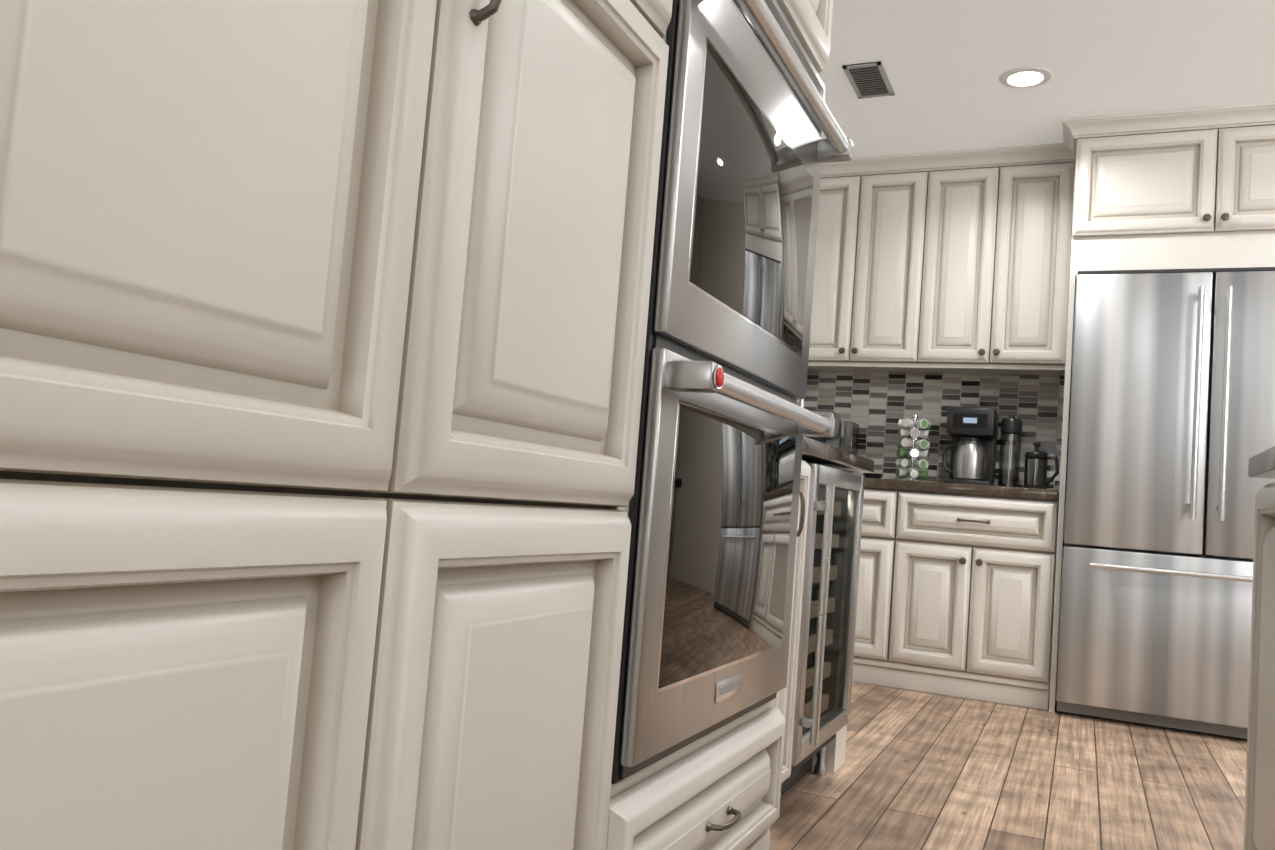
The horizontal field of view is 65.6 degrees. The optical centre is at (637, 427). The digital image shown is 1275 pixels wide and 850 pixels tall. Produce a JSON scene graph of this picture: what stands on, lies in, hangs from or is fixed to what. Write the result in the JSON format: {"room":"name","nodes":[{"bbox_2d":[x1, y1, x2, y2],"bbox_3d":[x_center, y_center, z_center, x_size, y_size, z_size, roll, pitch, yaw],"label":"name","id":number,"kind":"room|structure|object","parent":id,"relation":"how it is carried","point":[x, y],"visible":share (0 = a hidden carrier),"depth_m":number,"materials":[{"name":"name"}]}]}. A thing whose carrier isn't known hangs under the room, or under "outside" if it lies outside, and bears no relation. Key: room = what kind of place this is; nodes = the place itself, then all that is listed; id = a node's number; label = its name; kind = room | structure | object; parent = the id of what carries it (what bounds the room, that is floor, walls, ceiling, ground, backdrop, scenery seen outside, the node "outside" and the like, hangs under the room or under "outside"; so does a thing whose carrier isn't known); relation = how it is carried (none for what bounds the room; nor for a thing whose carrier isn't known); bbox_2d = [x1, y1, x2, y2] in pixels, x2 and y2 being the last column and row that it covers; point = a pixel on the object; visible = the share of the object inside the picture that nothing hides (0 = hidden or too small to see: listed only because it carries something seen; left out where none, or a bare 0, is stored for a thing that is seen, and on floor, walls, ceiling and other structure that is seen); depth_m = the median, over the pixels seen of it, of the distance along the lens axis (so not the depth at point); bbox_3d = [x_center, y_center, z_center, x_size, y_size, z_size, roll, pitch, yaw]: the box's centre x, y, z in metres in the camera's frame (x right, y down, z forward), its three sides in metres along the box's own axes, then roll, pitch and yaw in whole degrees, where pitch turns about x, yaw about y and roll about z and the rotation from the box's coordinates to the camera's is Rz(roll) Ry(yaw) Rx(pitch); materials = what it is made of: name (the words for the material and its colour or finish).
{"room":"kitchen","nodes":[
{"label":"kitchen","id":0,"kind":"room"},
{"bbox_2d":[776,0,832,72],"bbox_3d":[-0.051,-1.200,1.887,0.719,0.866,0.786,3,-4,24],"label":"upper cabinet","id":1,"kind":"object","parent":0,"relation":"attached to","point":[810,20],"depth_m":1.96,"materials":[{"name":"paint"}]},
{"bbox_2d":[769,682,1246,849],"bbox_3d":[1.193,1.018,1.789,5.620,0.100,10.000,3,-4,24],"label":"floor","id":2,"kind":"structure","parent":0,"point":[917,770],"depth_m":2.88,"materials":[{"name":"brown wood"}]},
{"bbox_2d":[0,0,672,849],"bbox_3d":[-0.469,-0.473,1.042,0.719,2.498,1.006,3,-4,24],"label":"tall cabinet","id":3,"kind":"object","parent":2,"relation":"on","point":[322,336],"depth_m":0.75,"materials":[{"name":"paint"}]},
{"bbox_2d":[611,0,853,783],"bbox_3d":[-0.045,-0.134,1.772,0.666,1.258,0.748,3,-4,24],"label":"wall oven","id":4,"kind":"object","parent":3,"relation":"in","point":[726,424],"visible":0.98,"depth_m":1.52,"materials":[{"name":"grey metal"}]},
{"bbox_2d":[644,699,784,849],"bbox_3d":[-0.198,0.674,1.753,0.719,0.362,0.786,3,-4,24],"label":"drawer","id":5,"kind":"object","parent":2,"relation":"on","point":[721,790],"depth_m":1.65,"materials":[{"name":"paint"}]},
{"bbox_2d":[768,460,862,829],"bbox_3d":[0.195,0.513,2.653,0.681,0.872,1.106,3,-4,24],"label":"base cabinet","id":6,"kind":"object","parent":2,"relation":"on","point":[784,701],"visible":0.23,"depth_m":2.28,"materials":[{"name":"paint"}]},
{"bbox_2d":[772,462,864,824],"bbox_3d":[0.255,0.526,2.707,0.652,0.862,0.596,3,-4,24],"label":"wine cooler","id":7,"kind":"object","parent":6,"relation":"in","point":[828,624],"visible":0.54,"depth_m":2.59,"materials":[{"name":"grey metal"}]},
{"bbox_2d":[802,436,873,472],"bbox_3d":[0.216,0.055,2.685,0.639,0.040,1.089,3,-4,24],"label":"countertop","id":8,"kind":"structure","parent":6,"relation":"on","point":[818,452],"depth_m":2.60,"materials":[{"name":"brown stone"}]},
{"bbox_2d":[796,399,803,407],"bbox_3d":[0.219,-0.117,2.691,0.418,0.300,0.510,3,-4,24],"label":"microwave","id":9,"kind":"object","parent":8,"relation":"on","point":[799,402],"depth_m":2.71,"materials":[{"name":"silver metal"}]},
{"bbox_2d":[805,410,858,454],"bbox_3d":[0.945,0.092,4.962,0.265,0.325,0.303,3,-4,24],"label":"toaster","id":10,"kind":"object","parent":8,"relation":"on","point":[846,437],"visible":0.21,"depth_m":4.92,"materials":[{"name":"silver plastic"}]},
{"bbox_2d":[852,488,899,686],"bbox_3d":[0.958,0.728,4.786,0.641,0.868,0.642,3,-4,24],"label":"base cabinet","id":11,"kind":"object","parent":2,"relation":"on","point":[881,508],"depth_m":4.40,"materials":[{"name":"paint"}]},
{"bbox_2d":[864,478,1058,501],"bbox_3d":[1.292,0.285,4.680,1.298,0.045,0.630,3,-4,24],"label":"countertop","id":12,"kind":"structure","parent":11,"relation":"on","point":[974,490],"depth_m":4.29,"materials":[{"name":"brown stone"}]},
{"bbox_2d":[863,473,882,478],"bbox_3d":[1.136,0.240,4.774,0.096,0.034,0.096,3,-4,24],"label":"bowl","id":13,"kind":"object","parent":12,"relation":"on","point":[872,475],"visible":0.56,"depth_m":4.74,"materials":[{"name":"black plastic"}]},
{"bbox_2d":[896,414,930,480],"bbox_3d":[1.323,0.102,4.749,0.170,0.333,0.170,3,-4,24],"label":"pod carousel","id":14,"kind":"object","parent":12,"relation":"on","point":[904,455],"visible":1,"depth_m":4.71,"materials":[{"name":"silver metal"}]},
{"bbox_2d":[942,407,998,485],"bbox_3d":[1.562,0.099,4.661,0.232,0.365,0.264,3,-4,24],"label":"coffee maker","id":15,"kind":"object","parent":12,"relation":"on","point":[972,432],"visible":0.92,"depth_m":4.57,"materials":[{"name":"black plastic"}]},
{"bbox_2d":[998,415,1021,486],"bbox_3d":[1.738,0.115,4.616,0.094,0.353,0.094,3,-4,24],"label":"canister","id":16,"kind":"object","parent":12,"relation":"on","point":[1010,446],"visible":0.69,"depth_m":4.58,"materials":[{"name":"silver plastic"}]},
{"bbox_2d":[1023,442,1058,488],"bbox_3d":[1.841,0.180,4.507,0.152,0.225,0.104,3,-4,24],"label":"press","id":17,"kind":"object","parent":12,"relation":"on","point":[1035,468],"visible":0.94,"depth_m":4.47,"materials":[{"name":"black plastic"}]},
{"bbox_2d":[888,491,1058,709],"bbox_3d":[1.548,0.755,4.517,0.657,0.868,0.642,3,-4,24],"label":"base cabinet","id":18,"kind":"object","parent":2,"relation":"on","point":[955,596],"depth_m":4.23,"materials":[{"name":"paint"}]},
{"bbox_2d":[1049,101,1274,712],"bbox_3d":[2.360,-0.023,4.210,1.112,2.498,0.686,3,-4,24],"label":"surround","id":19,"kind":"object","parent":2,"relation":"on","point":[1190,188],"visible":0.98,"depth_m":4.07,"materials":[{"name":"paint"}]},
{"bbox_2d":[1056,267,1274,740],"bbox_3d":[2.333,0.307,4.121,1.000,1.825,0.764,3,-4,24],"label":"fridge","id":20,"kind":"object","parent":2,"relation":"on","point":[1172,415],"visible":1,"depth_m":3.90,"materials":[{"name":"grey metal"}]},
{"bbox_2d":[1244,458,1274,849],"bbox_3d":[1.818,0.537,1.212,1.765,0.874,0.680,3,-4,24],"label":"kitchen island","id":21,"kind":"object","parent":2,"relation":"on","point":[1259,827],"depth_m":1.73,"materials":[{"name":"beige wood"}]},
{"bbox_2d":[1248,446,1274,465],"bbox_3d":[1.870,0.081,1.238,1.810,0.040,0.690,3,-4,24],"label":"island countertop","id":22,"kind":"structure","parent":21,"relation":"on","point":[1263,456],"depth_m":1.77,"materials":[{"name":"grey stone"}]},
{"bbox_2d":[818,0,1274,157],"bbox_3d":[1.396,-1.567,1.974,5.620,0.100,10.000,3,-4,24],"label":"ceiling","id":23,"kind":"structure","parent":0,"point":[946,64],"depth_m":3.74,"materials":[{"name":"white paint"}]},
{"bbox_2d":[842,61,894,98],"bbox_3d":[0.938,-1.402,4.003,0.150,0.011,0.310,3,-4,24],"label":"ceiling vent","id":24,"kind":"object","parent":23,"relation":"in","point":[869,80],"visible":0.96,"depth_m":3.99,"materials":[{"name":"grey metal"}]},
{"bbox_2d":[999,66,1052,88],"bbox_3d":[1.518,-1.367,3.871,0.196,0.008,0.196,3,-4,24],"label":"recessed light","id":25,"kind":"object","parent":23,"relation":"in","point":[1024,77],"visible":1,"depth_m":3.86,"materials":[{"name":"white"}]},
{"bbox_3d":[2.846,0.032,4.451,4.600,2.500,0.150,3,-4,24],"label":"wall","id":26,"kind":"structure","parent":0,"visible":0},
{"bbox_2d":[808,152,931,372],"bbox_3d":[1.140,-0.809,5.020,0.649,1.010,0.366,3,-4,24],"label":"upper cabinet","id":27,"kind":"object","parent":26,"relation":"attached to","point":[868,298],"depth_m":4.83,"materials":[{"name":"paint"}]},
{"bbox_2d":[920,143,1074,375],"bbox_3d":[1.730,-0.782,4.751,0.649,1.010,0.366,3,-4,24],"label":"upper cabinet","id":28,"kind":"object","parent":26,"relation":"attached to","point":[954,262],"depth_m":4.59,"materials":[{"name":"paint"}]},
{"bbox_3d":[0.381,-0.167,4.392,0.150,2.500,2.010,3,-4,24],"label":"wall","id":29,"kind":"structure","parent":0,"visible":0},
{"bbox_2d":[804,371,1064,490],"bbox_3d":[1.446,0.009,4.995,1.301,0.572,0.009,3,-4,24],"label":"backsplash","id":30,"kind":"structure","parent":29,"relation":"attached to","point":[875,406],"depth_m":4.95,"materials":[{"name":"tile"}]}
]}

